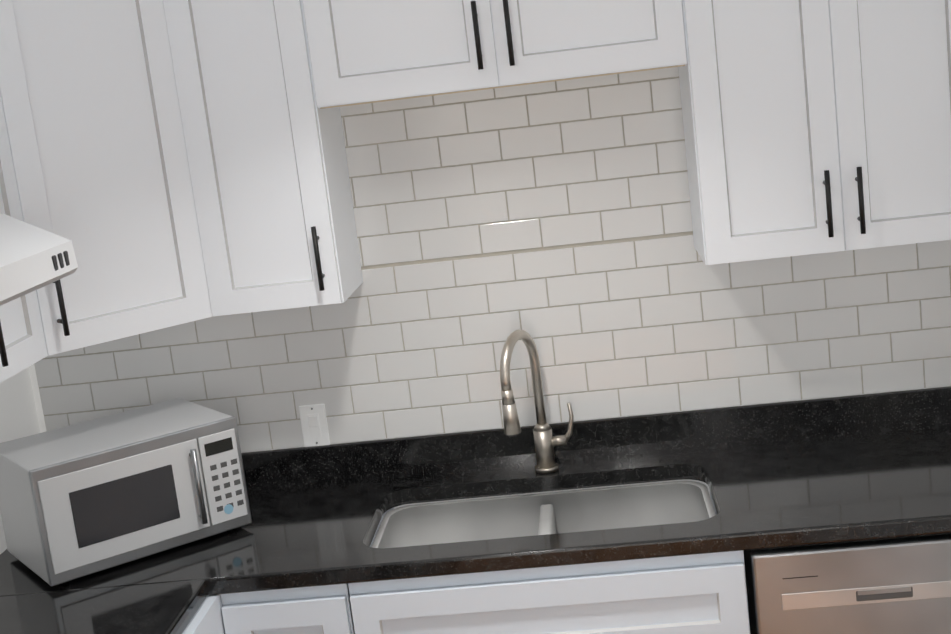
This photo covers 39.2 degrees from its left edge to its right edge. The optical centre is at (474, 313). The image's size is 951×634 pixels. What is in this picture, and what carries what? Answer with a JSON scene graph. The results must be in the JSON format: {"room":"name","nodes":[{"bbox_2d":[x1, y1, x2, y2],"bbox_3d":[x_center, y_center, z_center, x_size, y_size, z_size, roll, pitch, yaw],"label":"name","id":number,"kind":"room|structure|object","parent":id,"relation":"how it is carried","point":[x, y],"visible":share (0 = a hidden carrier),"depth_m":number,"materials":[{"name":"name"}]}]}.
{"room":"kitchen","nodes":[
{"label":"kitchen","id":0,"kind":"room"},
{"bbox_2d":[0,367,40,553],"bbox_3d":[-1.452,0.809,0.793,0.120,2.400,5.750,-6,11,5],"label":"wall","id":1,"kind":"structure","parent":0,"point":[18,415],"depth_m":3.49,"materials":[{"name":"white paint"}]},
{"bbox_2d":[0,95,47,382],"bbox_3d":[-1.140,-0.318,2.699,0.360,0.939,0.320,-6,11,5],"label":"upper cabinet","id":2,"kind":"object","parent":1,"relation":"attached to","point":[22,343],"visible":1,"depth_m":2.81,"materials":[{"name":"white paint"}]},
{"bbox_2d":[0,212,77,305],"bbox_3d":[-1.059,-0.039,2.176,0.556,0.139,0.760,-6,11,5],"label":"range hood","id":3,"kind":"object","parent":1,"relation":"attached to","point":[33,258],"visible":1,"depth_m":2.38,"materials":[{"name":"white plastic"}]},
{"bbox_2d":[0,0,211,354],"bbox_3d":[-0.981,-0.419,3.133,0.613,0.939,0.606,-6,11,5],"label":"upper cabinet","id":4,"kind":"object","parent":1,"relation":"attached to","point":[91,107],"visible":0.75,"depth_m":2.99,"materials":[{"name":"white paint"}]},
{"bbox_2d":[29,364,947,508],"bbox_3d":[0.051,0.112,3.543,2.720,2.400,0.120,-6,11,5],"label":"wall","id":5,"kind":"structure","parent":0,"point":[35,387],"depth_m":3.56,"materials":[{"name":"white paint"}]},
{"bbox_2d":[163,0,362,315],"bbox_3d":[-0.513,-0.490,3.213,0.318,0.939,0.352,-6,11,5],"label":"upper cabinet","id":6,"kind":"object","parent":5,"relation":"attached to","point":[266,152],"visible":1,"depth_m":3.11,"materials":[{"name":"white paint"}]},
{"bbox_2d":[34,67,950,451],"bbox_3d":[0.018,-0.144,3.428,2.448,0.911,0.007,-6,11,5],"label":"tile backsplash","id":7,"kind":"structure","parent":5,"relation":"attached to","point":[554,219],"depth_m":3.42,"materials":[{"name":"beige tile"}]},
{"bbox_2d":[299,404,329,446],"bbox_3d":[-0.423,0.298,3.539,0.070,0.114,0.009,-6,11,5],"label":"switch plate","id":8,"kind":"object","parent":7,"relation":"attached to","point":[314,425],"visible":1,"depth_m":3.54,"materials":[{"name":"white plastic"}]},
{"bbox_2d":[303,0,686,108],"bbox_3d":[0.040,-0.772,3.117,0.848,0.482,0.352,-6,11,5],"label":"upper cabinet","id":9,"kind":"object","parent":5,"relation":"attached to","point":[367,51],"visible":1,"depth_m":3.02,"materials":[{"name":"white paint"}]},
{"bbox_2d":[678,0,950,264],"bbox_3d":[0.827,-0.627,3.086,0.683,0.939,0.352,-6,11,5],"label":"upper cabinet","id":10,"kind":"object","parent":5,"relation":"attached to","point":[816,126],"visible":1,"depth_m":3.00,"materials":[{"name":"white paint"}]},
{"bbox_3d":[-0.020,1.878,0.897,2.720,0.060,5.990,-6,11,5],"label":"floor","id":11,"kind":"structure","parent":0,"visible":0},
{"bbox_2d":[182,594,224,633],"bbox_3d":[-0.813,1.055,3.243,0.615,0.872,0.938,-6,11,5],"label":"base cabinet","id":12,"kind":"object","parent":11,"relation":"on","point":[207,618],"depth_m":2.92,"materials":[{"name":"white paint"}]},
{"bbox_2d":[220,584,354,633],"bbox_3d":[-0.355,0.981,3.345,0.288,0.872,0.621,-6,11,5],"label":"base cabinet","id":13,"kind":"object","parent":11,"relation":"on","point":[325,609],"visible":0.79,"depth_m":2.98,"materials":[{"name":"white paint"}]},
{"bbox_2d":[348,492,749,633],"bbox_3d":[0.564,0.890,3.240,1.561,0.872,0.659,-6,11,5],"label":"base cabinet","id":14,"kind":"object","parent":11,"relation":"on","point":[706,593],"visible":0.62,"depth_m":2.92,"materials":[{"name":"white paint"}]},
{"bbox_2d":[0,427,950,596],"bbox_3d":[0.058,0.486,3.216,2.476,0.040,0.620,-6,11,5],"label":"countertop","id":15,"kind":"structure","parent":14,"relation":"on","point":[848,489],"depth_m":3.08,"materials":[{"name":"black stone"}]},
{"bbox_2d":[0,398,251,586],"bbox_3d":[-0.859,0.423,3.250,0.602,0.284,0.580,-6,11,5],"label":"microwave","id":16,"kind":"object","parent":15,"relation":"on","point":[82,499],"visible":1,"depth_m":3.11,"materials":[{"name":"grey plastic"}]},
{"bbox_2d":[500,330,573,473],"bbox_3d":[0.159,0.229,3.338,0.168,0.392,0.221,-6,11,5],"label":"gooseneck faucet","id":17,"kind":"object","parent":15,"relation":"on","point":[545,441],"visible":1,"depth_m":3.40,"materials":[{"name":"silver metal"}]},
{"bbox_2d":[372,481,715,547],"bbox_3d":[0.176,0.595,3.225,0.812,0.200,0.412,-6,11,5],"label":"undermount sink","id":18,"kind":"object","parent":15,"relation":"hanging from","point":[650,504],"visible":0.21,"depth_m":3.41,"materials":[{"name":"metal"}]},
{"bbox_2d":[241,386,950,490],"bbox_3d":[0.053,0.434,3.216,2.476,0.143,0.640,-6,11,5],"label":"granite","id":19,"kind":"object","parent":15,"relation":"on","point":[806,420],"visible":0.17,"depth_m":3.48,"materials":[{"name":"black stone"}]},
{"bbox_2d":[743,533,950,633],"bbox_3d":[0.980,0.851,3.199,0.632,0.866,0.602,-6,11,5],"label":"dishwasher","id":20,"kind":"object","parent":11,"relation":"on","point":[899,585],"visible":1,"depth_m":2.86,"materials":[{"name":"grey metal"}]},
{"bbox_3d":[-0.892,1.344,1.754,0.669,0.872,0.525,-6,11,5],"label":"base cabinet","id":21,"kind":"object","parent":11,"relation":"on","visible":0},
{"bbox_2d":[0,580,207,633],"bbox_3d":[-0.932,0.796,2.202,0.643,0.040,1.628,-6,11,5],"label":"countertop","id":22,"kind":"structure","parent":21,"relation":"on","point":[167,608],"depth_m":2.86,"materials":[{"name":"black stone"}]}
]}

